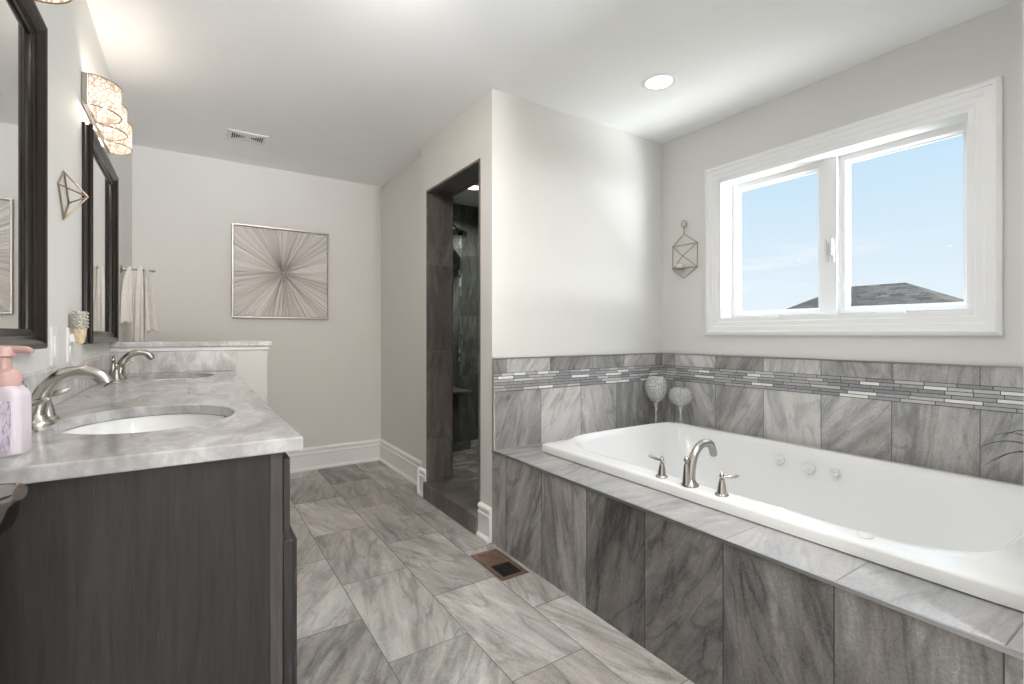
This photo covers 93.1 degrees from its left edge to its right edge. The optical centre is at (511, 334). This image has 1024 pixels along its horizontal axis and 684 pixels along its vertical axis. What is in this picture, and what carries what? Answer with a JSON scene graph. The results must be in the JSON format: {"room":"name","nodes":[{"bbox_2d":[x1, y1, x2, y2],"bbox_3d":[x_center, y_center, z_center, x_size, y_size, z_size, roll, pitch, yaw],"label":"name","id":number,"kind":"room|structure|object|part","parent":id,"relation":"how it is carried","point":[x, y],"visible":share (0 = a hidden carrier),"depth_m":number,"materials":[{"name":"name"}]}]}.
{"room":"bathroom","nodes":[
{"label":"bathroom","id":0,"kind":"room"},
{"bbox_2d":[12,0,131,431],"bbox_3d":[-1.206,-0.100,1.085,0.120,2.440,5.640,0,0,-33],"label":"wall","id":1,"kind":"structure","parent":0,"point":[74,47],"depth_m":1.64,"materials":[{"name":"paint"}]},
{"bbox_2d":[0,482,27,534],"bbox_3d":[-0.447,0.099,0.280,0.106,2.018,0.840,0,0,-33],"label":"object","id":2,"kind":"structure","parent":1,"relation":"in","point":[11,494],"depth_m":0.57,"materials":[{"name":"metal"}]},
{"bbox_2d":[0,0,47,349],"bbox_3d":[-1.020,-0.384,0.942,0.033,0.843,0.775,0,0,-33],"label":"framed mirror","id":3,"kind":"object","parent":1,"relation":"attached to","point":[23,30],"visible":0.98,"depth_m":1.17,"materials":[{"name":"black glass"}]},
{"bbox_2d":[0,0,27,328],"bbox_3d":[-1.031,-0.384,0.934,0.005,0.751,0.683,0,0,-33],"label":"mirror glass","id":4,"kind":"object","parent":3,"relation":"attached to","point":[13,13],"depth_m":1.12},
{"bbox_2d":[34,0,72,3],"bbox_3d":[-0.991,-0.888,0.970,0.113,0.120,0.610,0,0,-33],"label":"vanity light","id":5,"kind":"object","parent":1,"relation":"attached to","point":[41,1],"visible":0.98,"depth_m":1.21,"materials":[{"name":"white glass"}]},
{"bbox_3d":[-1.096,-0.888,1.146,0.088,0.116,0.192,0,0,-33],"label":"lamp shade","id":6,"kind":"part","parent":5,"relation":"part of","materials":[{"name":"white glass"}]},
{"bbox_2d":[50,326,57,365],"bbox_3d":[-1.372,0.035,1.455,0.010,0.116,0.072,0,0,-33],"label":"light switch","id":7,"kind":"object","parent":1,"relation":"attached to","point":[53,330],"visible":1,"depth_m":1.44,"materials":[{"name":"white plastic"}]},
{"bbox_2d":[22,354,114,405],"bbox_3d":[-1.449,0.152,1.579,0.020,0.105,2.124,0,0,-33],"label":"backsplash","id":8,"kind":"structure","parent":1,"relation":"attached to","point":[33,379],"depth_m":1.58,"materials":[{"name":"stone"}]},
{"bbox_2d":[66,327,72,361],"bbox_3d":[-1.494,0.035,1.638,0.008,0.116,0.072,0,0,-33],"label":"wall outlet","id":9,"kind":"object","parent":1,"relation":"attached to","point":[69,345],"visible":0.95,"depth_m":1.62,"materials":[{"name":"white plastic"}]},
{"bbox_2d":[71,311,88,343],"bbox_3d":[-1.473,-0.023,1.652,0.048,0.110,0.047,0,0,-33],"label":"night light","id":10,"kind":"object","parent":9,"relation":"attached to","point":[79,324],"visible":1,"depth_m":1.64,"materials":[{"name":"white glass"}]},
{"bbox_3d":[-1.473,-0.048,1.652,0.048,0.061,0.047,0,0,-33],"label":"lamp shade","id":11,"kind":"part","parent":10,"relation":"part of","materials":[{"name":"clear glass"}]},
{"bbox_2d":[57,170,88,219],"bbox_3d":[-1.421,-0.448,1.579,0.064,0.161,0.156,0,0,-33],"label":"ornament","id":12,"kind":"object","parent":1,"relation":"attached to","point":[86,197],"visible":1,"depth_m":1.57,"materials":[{"name":"metal"}]},
{"bbox_2d":[82,121,118,343],"bbox_3d":[-1.826,-0.384,2.165,0.033,0.843,0.775,0,0,-33],"label":"framed mirror","id":13,"kind":"object","parent":1,"relation":"attached to","point":[100,181],"visible":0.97,"depth_m":2.13,"materials":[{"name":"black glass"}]},
{"bbox_2d":[93,153,110,331],"bbox_3d":[-1.837,-0.384,2.157,0.005,0.751,0.683,0,0,-33],"label":"mirror glass","id":14,"kind":"object","parent":13,"relation":"attached to","point":[101,172],"depth_m":2.20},
{"bbox_2d":[81,71,132,154],"bbox_3d":[-1.740,-0.930,2.105,0.113,0.120,0.610,0,0,-33],"label":"vanity light","id":15,"kind":"object","parent":1,"relation":"attached to","point":[101,98],"visible":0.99,"depth_m":1.97,"materials":[{"name":"beige glass"}]},
{"bbox_3d":[-1.778,-0.930,2.080,0.022,0.120,0.610,0,0,-33],"label":"plate","id":16,"kind":"part","parent":15,"relation":"part of","materials":[{"name":"silver metal"}]},
{"bbox_3d":[-1.619,-0.930,1.939,0.088,0.116,0.192,0,0,-33],"label":"lamp shade","id":17,"kind":"part","parent":15,"relation":"part of","materials":[{"name":"white glass"}]},
{"bbox_3d":[-1.732,-0.930,2.110,0.088,0.116,0.192,0,0,-33],"label":"lamp shade","id":18,"kind":"part","parent":15,"relation":"part of","materials":[{"name":"white glass"}]},
{"bbox_3d":[-1.844,-0.930,2.281,0.088,0.116,0.192,0,0,-33],"label":"lamp shade","id":19,"kind":"part","parent":15,"relation":"part of","materials":[{"name":"white glass"}]},
{"bbox_2d":[120,265,155,272],"bbox_3d":[-2.204,-0.380,2.859,0.166,0.047,0.048,0,0,-33],"label":"towel bar","id":20,"kind":"object","parent":1,"relation":"attached to","point":[122,268],"visible":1,"depth_m":2.82,"materials":[{"name":"silver metal"}]},
{"bbox_2d":[120,266,132,323],"bbox_3d":[-2.245,-0.228,2.828,0.055,0.338,0.072,0,0,-33],"label":"hand towel","id":21,"kind":"object","parent":20,"relation":"hanging from","point":[127,287],"visible":1,"depth_m":2.81,"materials":[{"name":"beige fabric"}]},
{"bbox_2d":[133,266,144,341],"bbox_3d":[-2.201,-0.122,2.858,0.057,0.555,0.086,0,0,-33],"label":"bath towel","id":22,"kind":"object","parent":20,"relation":"hanging from","point":[139,297],"visible":0.88,"depth_m":2.84,"materials":[{"name":"beige fabric"}]},
{"bbox_2d":[145,267,158,332],"bbox_3d":[-2.145,-0.203,2.888,0.069,0.389,0.084,0,0,-33],"label":"towel","id":23,"kind":"object","parent":20,"relation":"hanging from","point":[151,314],"visible":1,"depth_m":2.87,"materials":[{"name":"beige fabric"}]},
{"bbox_2d":[150,350,266,402],"bbox_3d":[-1.789,0.605,2.731,0.720,1.030,0.130,0,0,-33],"label":"wall partition","id":24,"kind":"structure","parent":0,"point":[250,365],"depth_m":2.84,"materials":[{"name":"paint"}]},
{"bbox_2d":[110,346,268,351],"bbox_3d":[-1.786,0.079,2.734,0.728,0.022,0.150,0,0,-33],"label":"trim","id":25,"kind":"structure","parent":24,"relation":"on","point":[127,349],"depth_m":2.66,"materials":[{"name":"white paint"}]},
{"bbox_2d":[110,341,271,347],"bbox_3d":[-1.780,0.054,2.737,0.742,0.027,0.180,0,0,-33],"label":"trim","id":26,"kind":"structure","parent":24,"relation":"attached to","point":[179,343],"depth_m":2.65,"materials":[{"name":"stone"}]},
{"bbox_2d":[132,145,380,447],"bbox_3d":[-1.891,-0.100,3.940,1.880,2.440,0.120,0,0,-33],"label":"wall","id":27,"kind":"structure","parent":0,"point":[324,375],"depth_m":3.89,"materials":[{"name":"paint"}]},
{"bbox_2d":[232,223,328,318],"bbox_3d":[-1.835,-0.488,3.883,0.707,0.716,0.036,0,0,-33],"label":"wall art","id":28,"kind":"object","parent":27,"relation":"attached to","point":[276,272],"visible":1,"depth_m":3.87,"materials":[{"name":"grey metal"}]},
{"bbox_2d":[286,439,379,472],"bbox_3d":[-1.900,1.027,3.845,1.760,0.186,0.028,0,0,-33],"label":"baseboard","id":29,"kind":"structure","parent":27,"relation":"attached to","point":[334,455],"depth_m":4.10,"materials":[{"name":"white paint"}]},
{"bbox_2d":[381,156,420,459],"bbox_3d":[-0.829,-0.100,3.927,0.120,2.440,1.070,0,0,-33],"label":"wall","id":30,"kind":"structure","parent":0,"point":[401,195],"depth_m":3.92,"materials":[{"name":"paint"}]},
{"bbox_2d":[379,439,420,485],"bbox_3d":[-0.890,1.027,3.887,0.028,0.186,1.070,0,0,-33],"label":"baseboard","id":31,"kind":"structure","parent":30,"relation":"attached to","point":[401,462],"depth_m":3.90,"materials":[{"name":"white paint"}]},
{"bbox_2d":[421,98,480,468],"bbox_3d":[-0.330,-0.100,3.112,0.185,2.440,0.840,0,0,-33],"label":"wall","id":32,"kind":"structure","parent":0,"point":[456,146],"depth_m":3.21,"materials":[{"name":"paint"}]},
{"bbox_2d":[416,466,425,497],"bbox_3d":[-0.604,1.027,3.393,0.093,0.186,0.126,0,0,-33],"label":"baseboard","id":33,"kind":"structure","parent":32,"relation":"attached to","point":[421,472],"depth_m":3.38,"materials":[{"name":"white paint"}]},
{"bbox_2d":[423,477,478,534],"bbox_3d":[-0.314,1.065,3.064,0.220,0.110,0.738,0,0,-33],"label":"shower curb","id":34,"kind":"structure","parent":32,"relation":"attached to","point":[457,500],"depth_m":3.03,"materials":[{"name":"stone"}]},
{"bbox_2d":[452,197,452,476],"bbox_3d":[-0.419,0.020,3.421,0.002,1.980,0.004,0,0,-33],"label":"trim","id":35,"kind":"structure","parent":32,"relation":"attached to","point":[452,197],"depth_m":3.42,"materials":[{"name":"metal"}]},
{"bbox_2d":[427,159,478,196],"bbox_3d":[-0.304,-0.977,3.069,0.193,0.014,0.716,0,0,-33],"label":"trim","id":36,"kind":"structure","parent":32,"relation":"attached to","point":[467,177],"depth_m":3.10,"materials":[{"name":"stone"}]},
{"bbox_2d":[426,158,480,501],"bbox_3d":[-0.304,0.013,3.069,0.193,1.994,0.740,0,0,-33],"label":"trim","id":37,"kind":"structure","parent":32,"relation":"attached to","point":[438,207],"depth_m":3.35,"materials":[{"name":"stone"}]},
{"bbox_2d":[476,501,491,543],"bbox_3d":[-0.154,1.027,2.652,0.028,0.186,0.123,0,0,-33],"label":"baseboard","id":38,"kind":"structure","parent":32,"relation":"attached to","point":[484,532],"depth_m":2.64,"materials":[{"name":"white paint"}]},
{"bbox_2d":[453,203,478,439],"bbox_3d":[-0.680,-0.100,4.894,1.192,2.440,0.120,0,0,-33],"label":"wall","id":39,"kind":"structure","parent":0,"point":[466,218],"depth_m":4.97,"materials":[{"name":"tile"}]},
{"bbox_2d":[453,225,466,238],"bbox_3d":[-0.560,-1.002,4.710,0.184,0.137,0.320,0,0,-33],"label":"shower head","id":40,"kind":"object","parent":39,"relation":"attached to","point":[458,233],"visible":0.55,"depth_m":4.59,"materials":[{"name":"silver metal"}]},
{"bbox_2d":[459,239,461,375],"bbox_3d":[-0.524,-0.305,4.921,0.033,1.450,0.006,0,0,-33],"label":"trim","id":41,"kind":"structure","parent":39,"relation":"attached to","point":[460,240],"depth_m":4.92,"materials":[{"name":"tile"}]},
{"bbox_2d":[290,439,694,683],"bbox_3d":[0.135,1.165,1.976,3.500,0.150,5.950,0,0,-33],"label":"floor","id":42,"kind":"structure","parent":0,"point":[391,589],"depth_m":1.99,"materials":[{"name":"tile"}]},
{"bbox_2d":[0,414,296,683],"bbox_3d":[-1.231,0.676,1.737,0.557,0.887,2.140,0,0,-33],"label":"vanity cabinet","id":43,"kind":"object","parent":42,"relation":"on","point":[179,574],"visible":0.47,"depth_m":0.86,"materials":[{"name":"brown wood"}]},
{"bbox_2d":[0,350,302,483],"bbox_3d":[-1.228,0.163,1.730,0.555,0.141,2.156,0,0,-33],"label":"countertop","id":44,"kind":"structure","parent":43,"relation":"on","point":[251,427],"depth_m":1.17,"materials":[{"name":"grey stone"}]},
{"bbox_2d":[0,345,34,457],"bbox_3d":[-0.861,0.112,0.826,0.076,0.186,0.055,0,0,-21],"label":"soap dispenser","id":45,"kind":"object","parent":44,"relation":"on","point":[15,398],"visible":1,"depth_m":0.82,"materials":[{"name":"plastic"}]},
{"bbox_2d":[0,385,31,457],"bbox_3d":[-0.867,0.146,0.824,0.064,0.118,0.054,0,0,-21],"label":"bottle","id":46,"kind":"object","parent":45,"relation":"attached to","point":[15,400],"depth_m":0.81,"materials":[{"name":"white plastic"}]},
{"bbox_2d":[22,366,113,432],"bbox_3d":[-1.031,0.139,1.117,0.175,0.132,0.248,0,0,-33],"label":"sink faucet","id":47,"kind":"object","parent":44,"relation":"on","point":[43,411],"visible":0.66,"depth_m":1.10,"materials":[{"name":"silver metal"}]},
{"bbox_3d":[-1.017,0.165,1.006,0.048,0.079,0.048,0,0,-33],"label":"handle","id":48,"kind":"part","parent":47,"relation":"part of","materials":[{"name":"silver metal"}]},
{"bbox_3d":[-0.997,0.143,1.015,0.045,0.022,0.015,0,0,-33],"label":"lever","id":49,"kind":"part","parent":47,"relation":"part of","materials":[{"name":"silver metal"}]},
{"bbox_3d":[-1.127,0.165,1.173,0.048,0.079,0.048,0,0,-33],"label":"handle","id":50,"kind":"part","parent":47,"relation":"part of","materials":[{"name":"silver metal"}]},
{"bbox_3d":[-1.112,0.143,1.189,0.045,0.022,0.014,0,0,-39],"label":"lever","id":51,"kind":"part","parent":47,"relation":"part of","materials":[{"name":"silver metal"}]},
{"bbox_2d":[109,350,154,379],"bbox_3d":[-1.807,0.139,2.307,0.175,0.132,0.248,0,0,-33],"label":"sink faucet","id":52,"kind":"object","parent":44,"relation":"on","point":[117,370],"visible":0.98,"depth_m":2.28,"materials":[{"name":"silver metal"}]},
{"bbox_3d":[-1.866,0.149,2.267,0.031,0.096,0.031,0,0,-33],"label":"lift knob","id":53,"kind":"part","parent":52,"relation":"part of","materials":[{"name":"silver metal"}]},
{"bbox_3d":[-1.793,0.165,2.196,0.048,0.079,0.048,0,0,-33],"label":"handle","id":54,"kind":"part","parent":52,"relation":"part of","materials":[{"name":"silver metal"}]},
{"bbox_2d":[61,414,223,433],"bbox_3d":[-0.897,0.320,1.206,0.362,0.172,0.452,0,0,-33],"label":"undermount sink","id":55,"kind":"object","parent":44,"relation":"in","point":[159,422],"visible":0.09,"depth_m":1.37,"materials":[{"name":"white ceramic"}]},
{"bbox_2d":[144,378,188,416],"bbox_3d":[-1.673,0.320,2.383,0.362,0.172,0.452,0,0,-33],"label":"undermount sink","id":56,"kind":"object","parent":44,"relation":"in","point":[169,378],"visible":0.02,"depth_m":2.56,"materials":[{"name":"white ceramic"}]},
{"bbox_3d":[-1.058,0.676,1.851,0.029,0.887,2.140,0,0,-33],"label":"frame","id":57,"kind":"part","parent":43,"relation":"part of","materials":[{"name":"brown wood"}]},
{"bbox_3d":[-0.597,0.323,1.192,0.014,0.150,0.518,0,0,-33],"label":"drawer","id":58,"kind":"part","parent":43,"relation":"part of","materials":[{"name":"brown wood"}]},
{"bbox_3d":[-0.594,0.708,1.194,0.022,0.585,0.518,0,0,-33],"label":"door","id":59,"kind":"part","parent":43,"relation":"part of","materials":[{"name":"brown wood"}]},
{"bbox_3d":[-0.583,0.708,1.201,0.006,0.585,0.518,0,0,-33],"label":"raised frame","id":60,"kind":"part","parent":43,"relation":"part of","materials":[{"name":"brown wood"}]},
{"bbox_2d":[453,387,472,451],"bbox_3d":[-0.753,0.812,4.555,0.675,0.555,0.365,0,0,-33],"label":"shower bench","id":61,"kind":"object","parent":42,"relation":"on","point":[461,397],"visible":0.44,"depth_m":4.54,"materials":[{"name":"tile"}]},
{"bbox_3d":[-0.753,0.547,4.555,0.675,0.025,0.365,0,0,-33],"label":"bench seat","id":62,"kind":"part","parent":61,"relation":"part of","materials":[{"name":"stone"}]},
{"bbox_2d":[471,548,528,580],"bbox_3d":[-0.064,1.117,2.363,0.150,0.006,0.300,0,0,-33],"label":"floor vent","id":63,"kind":"object","parent":42,"relation":"in","point":[504,568],"visible":1,"depth_m":2.35,"materials":[{"name":"orange metal"}]},
{"bbox_2d":[493,562,520,576],"bbox_3d":[-0.026,1.118,2.306,0.104,0.002,0.117,0,0,-33],"label":"grille","id":64,"kind":"object","parent":63,"relation":"attached to","point":[501,569],"depth_m":2.31,"materials":[{"name":"brown metal"}]},
{"bbox_2d":[492,439,1023,683],"bbox_3d":[1.012,0.871,2.148,1.370,0.498,1.996,0,0,-33],"label":"tub surround","id":65,"kind":"object","parent":42,"relation":"on","point":[716,596],"visible":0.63,"depth_m":1.47,"materials":[{"name":"stone"}]},
{"bbox_2d":[644,375,667,422],"bbox_3d":[0.950,0.448,3.196,0.150,0.350,0.150,0,0,-33],"label":"glass goblet","id":66,"kind":"object","parent":65,"relation":"on","point":[651,387],"visible":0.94,"depth_m":3.16,"materials":[{"name":"white glass"}]},
{"bbox_3d":[0.950,0.535,3.196,0.092,0.175,0.092,0,0,-33],"label":"stem","id":67,"kind":"part","parent":66,"relation":"part of","materials":[{"name":"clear glass"}]},
{"bbox_2d":[644,375,667,401],"bbox_3d":[0.950,0.360,3.196,0.150,0.175,0.150,0,0,-33],"label":"bowl","id":68,"kind":"object","parent":66,"relation":"on","point":[649,388],"depth_m":3.16,"materials":[{"name":"silver glass"}]},
{"bbox_2d":[542,422,1023,611],"bbox_3d":[1.118,0.790,2.128,1.120,0.487,1.813,0,0,-33],"label":"bathtub","id":69,"kind":"object","parent":65,"relation":"in","point":[960,532],"visible":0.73,"depth_m":2.07,"materials":[{"name":"white ceramic"}]},
{"bbox_2d":[668,386,692,424],"bbox_3d":[1.080,0.457,3.107,0.148,0.240,0.148,0,0,-33],"label":"glass goblet","id":70,"kind":"object","parent":69,"relation":"on","point":[678,393],"visible":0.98,"depth_m":3.07,"materials":[{"name":"white"}]},
{"bbox_2d":[668,386,692,405],"bbox_3d":[1.080,0.400,3.107,0.148,0.125,0.148,0,0,-33],"label":"bowl","id":71,"kind":"object","parent":70,"relation":"on","point":[678,393],"depth_m":3.07,"materials":[{"name":"grey glass"}]},
{"bbox_3d":[1.080,0.519,3.107,0.092,0.115,0.092,0,0,-33],"label":"stem","id":72,"kind":"part","parent":70,"relation":"part of","materials":[{"name":"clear glass"}]},
{"bbox_2d":[648,439,738,496],"bbox_3d":[0.729,0.495,1.881,0.212,0.166,0.333,0,0,-33],"label":"tub faucet","id":73,"kind":"object","parent":69,"relation":"on","point":[689,471],"visible":1,"depth_m":1.84,"materials":[{"name":"silver metal"}]},
{"bbox_3d":[0.580,0.503,1.962,0.059,0.031,0.014,0,0,-8],"label":"lever","id":74,"kind":"part","parent":73,"relation":"part of","materials":[{"name":"silver metal"}]},
{"bbox_3d":[0.607,0.534,1.964,0.048,0.087,0.048,0,0,-33],"label":"handle","id":75,"kind":"part","parent":73,"relation":"part of","materials":[{"name":"silver metal"}]},
{"bbox_3d":[0.662,0.513,1.840,0.031,0.113,0.031,0,0,-33],"label":"lift knob","id":76,"kind":"part","parent":73,"relation":"part of","materials":[{"name":"silver metal"}]},
{"bbox_3d":[0.735,0.495,1.888,0.195,0.166,0.066,0,0,-33],"label":"spout","id":77,"kind":"part","parent":73,"relation":"part of","materials":[{"name":"silver metal"}]},
{"bbox_3d":[0.754,0.534,1.742,0.048,0.087,0.048,0,0,-33],"label":"handle","id":78,"kind":"part","parent":73,"relation":"part of","materials":[{"name":"silver metal"}]},
{"bbox_3d":[0.785,0.511,1.741,0.062,0.015,0.014,0,0,6],"label":"lever","id":79,"kind":"part","parent":73,"relation":"part of","materials":[{"name":"silver metal"}]},
{"bbox_2d":[979,430,1023,464],"bbox_3d":[1.884,0.432,1.753,0.209,0.290,0.287,0,0,-33],"label":"potted palm","id":80,"kind":"object","parent":69,"relation":"on","point":[1016,430],"visible":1,"depth_m":1.81,"materials":[{"name":"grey plant"}]},
{"bbox_2d":[86,0,1016,206],"bbox_3d":[0.135,-1.380,1.976,3.500,0.120,5.950,0,0,-33],"label":"ceiling","id":81,"kind":"structure","parent":0,"point":[345,90],"depth_m":2.34,"materials":[{"name":"paint"}]},
{"bbox_2d":[226,128,268,145],"bbox_3d":[-1.770,-1.316,3.243,0.236,0.008,0.176,0,0,-33],"label":"ceiling vent","id":82,"kind":"object","parent":81,"relation":"in","point":[233,134],"visible":1,"depth_m":3.23,"materials":[{"name":"white plastic"}]},
{"bbox_2d":[467,184,478,190],"bbox_3d":[-0.341,-1.316,4.351,0.176,0.008,0.176,0,0,-33],"label":"recessed light","id":83,"kind":"object","parent":81,"relation":"in","point":[475,187],"visible":0.52,"depth_m":4.37,"materials":[{"name":"white paint"}]},
{"bbox_2d":[642,72,676,90],"bbox_3d":[0.769,-1.316,2.531,0.176,0.008,0.176,0,0,-33],"label":"recessed light","id":84,"kind":"object","parent":81,"relation":"in","point":[658,81],"visible":1,"depth_m":2.52,"materials":[{"name":"white paint"}]},
{"bbox_2d":[481,89,661,507],"bbox_3d":[0.436,-0.100,3.032,1.377,2.440,0.137,0,0,-33],"label":"wall","id":85,"kind":"structure","parent":0,"point":[571,205],"depth_m":2.87,"materials":[{"name":"paint"}]},
{"bbox_2d":[494,381,661,449],"bbox_3d":[0.468,0.470,2.979,1.363,0.319,0.010,0,0,-33],"label":"wall tile","id":86,"kind":"structure","parent":85,"relation":"attached to","point":[532,416],"depth_m":2.88,"materials":[{"name":"tile"}]},
{"bbox_2d":[494,354,661,372],"bbox_3d":[0.468,0.172,2.979,1.363,0.076,0.010,0,0,-33],"label":"wall tile","id":87,"kind":"object","parent":85,"relation":"attached to","point":[580,362],"depth_m":2.90,"materials":[{"name":"tile"}]},
{"bbox_2d":[662,0,1023,366],"bbox_3d":[1.439,-0.100,2.907,0.160,2.440,5.770,0,0,-33],"label":"wall","id":88,"kind":"structure","parent":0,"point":[989,45],"depth_m":2.37,"materials":[{"name":"paint"}]},
{"bbox_2d":[672,220,697,277],"bbox_3d":[1.116,-0.560,3.187,0.068,0.386,0.198,0,0,-33],"label":"wire lantern","id":89,"kind":"object","parent":88,"relation":"attached to","point":[696,242],"visible":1,"depth_m":3.19,"materials":[{"name":"silver metal"}]},
{"bbox_2d":[675,263,683,267],"bbox_3d":[1.106,-0.452,3.202,0.052,0.040,0.052,0,0,-33],"label":"tealight candle","id":90,"kind":"object","parent":89,"relation":"in","point":[679,265],"visible":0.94,"depth_m":3.18,"materials":[{"name":"beige wax"}]},
{"bbox_2d":[662,365,1023,413],"bbox_3d":[1.587,0.261,2.527,0.012,0.101,1.996,0,0,-33],"label":"tile border","id":91,"kind":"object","parent":88,"relation":"attached to","point":[979,397],"depth_m":2.33,"materials":[{"name":"grey tile"}]},
{"bbox_2d":[492,353,1023,449],"bbox_3d":[1.017,0.376,2.152,1.377,0.495,1.996,0,0,-33],"label":"trim","id":92,"kind":"structure","parent":91,"relation":"attached to","point":[638,353],"depth_m":2.60,"materials":[{"name":"metal"}]},
{"bbox_2d":[662,380,1023,484],"bbox_3d":[1.588,0.470,2.528,0.010,0.319,1.996,0,0,-33],"label":"tile","id":93,"kind":"structure","parent":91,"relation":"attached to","point":[949,439],"depth_m":2.33,"materials":[{"name":"tile"}]},
{"bbox_2d":[662,354,1023,387],"bbox_3d":[1.588,0.172,2.528,0.010,0.076,1.996,0,0,-33],"label":"wall tile","id":94,"kind":"object","parent":88,"relation":"attached to","point":[986,376],"depth_m":2.34,"materials":[{"name":"tile"}]},
{"bbox_2d":[705,75,1002,335],"bbox_3d":[1.655,-0.515,2.544,0.180,1.040,1.345,0,0,-33],"label":"window","id":95,"kind":"structure","parent":88,"relation":"attached to","point":[975,111],"depth_m":2.39,"materials":[{"name":"white paint"}]},
{"bbox_3d":[1.496,-0.119,2.828,0.038,0.042,0.116,0,0,-33],"label":"crank handle","id":96,"kind":"part","parent":95,"relation":"part of","materials":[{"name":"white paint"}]},
{"bbox_3d":[1.541,-0.516,2.825,0.030,0.814,0.521,0,0,-33],"label":"sash","id":97,"kind":"part","parent":95,"relation":"part of","materials":[{"name":"white paint"}]},
{"bbox_3d":[1.703,-0.515,2.575,0.065,0.840,1.145,0,0,-33],"label":"frame","id":98,"kind":"part","parent":95,"relation":"part of","materials":[{"name":"white paint"}]},
{"bbox_3d":[1.826,-0.119,2.329,0.038,0.042,0.116,0,0,-33],"label":"crank handle","id":99,"kind":"part","parent":95,"relation":"part of","materials":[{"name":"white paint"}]},
{"bbox_3d":[1.871,-0.516,2.326,0.030,0.814,0.516,0,0,-33],"label":"sash","id":100,"kind":"part","parent":95,"relation":"part of","materials":[{"name":"white paint"}]},
{"label":"outside","id":101,"kind":"structure","parent":0,"visible":0},
{"bbox_3d":[25.633,4.045,22.890,52.000,0.050,70.000,0,0,-33],"label":"ground","id":102,"kind":"structure","parent":101,"visible":0},
{"bbox_2d":[787,283,963,308],"bbox_3d":[12.927,1.140,16.728,8.000,5.760,9.100,0,0,-33],"label":"neighbor house","id":103,"kind":"structure","parent":102,"relation":"on","point":[894,293],"depth_m":15.94,"materials":[{"name":"grey"}]}
]}

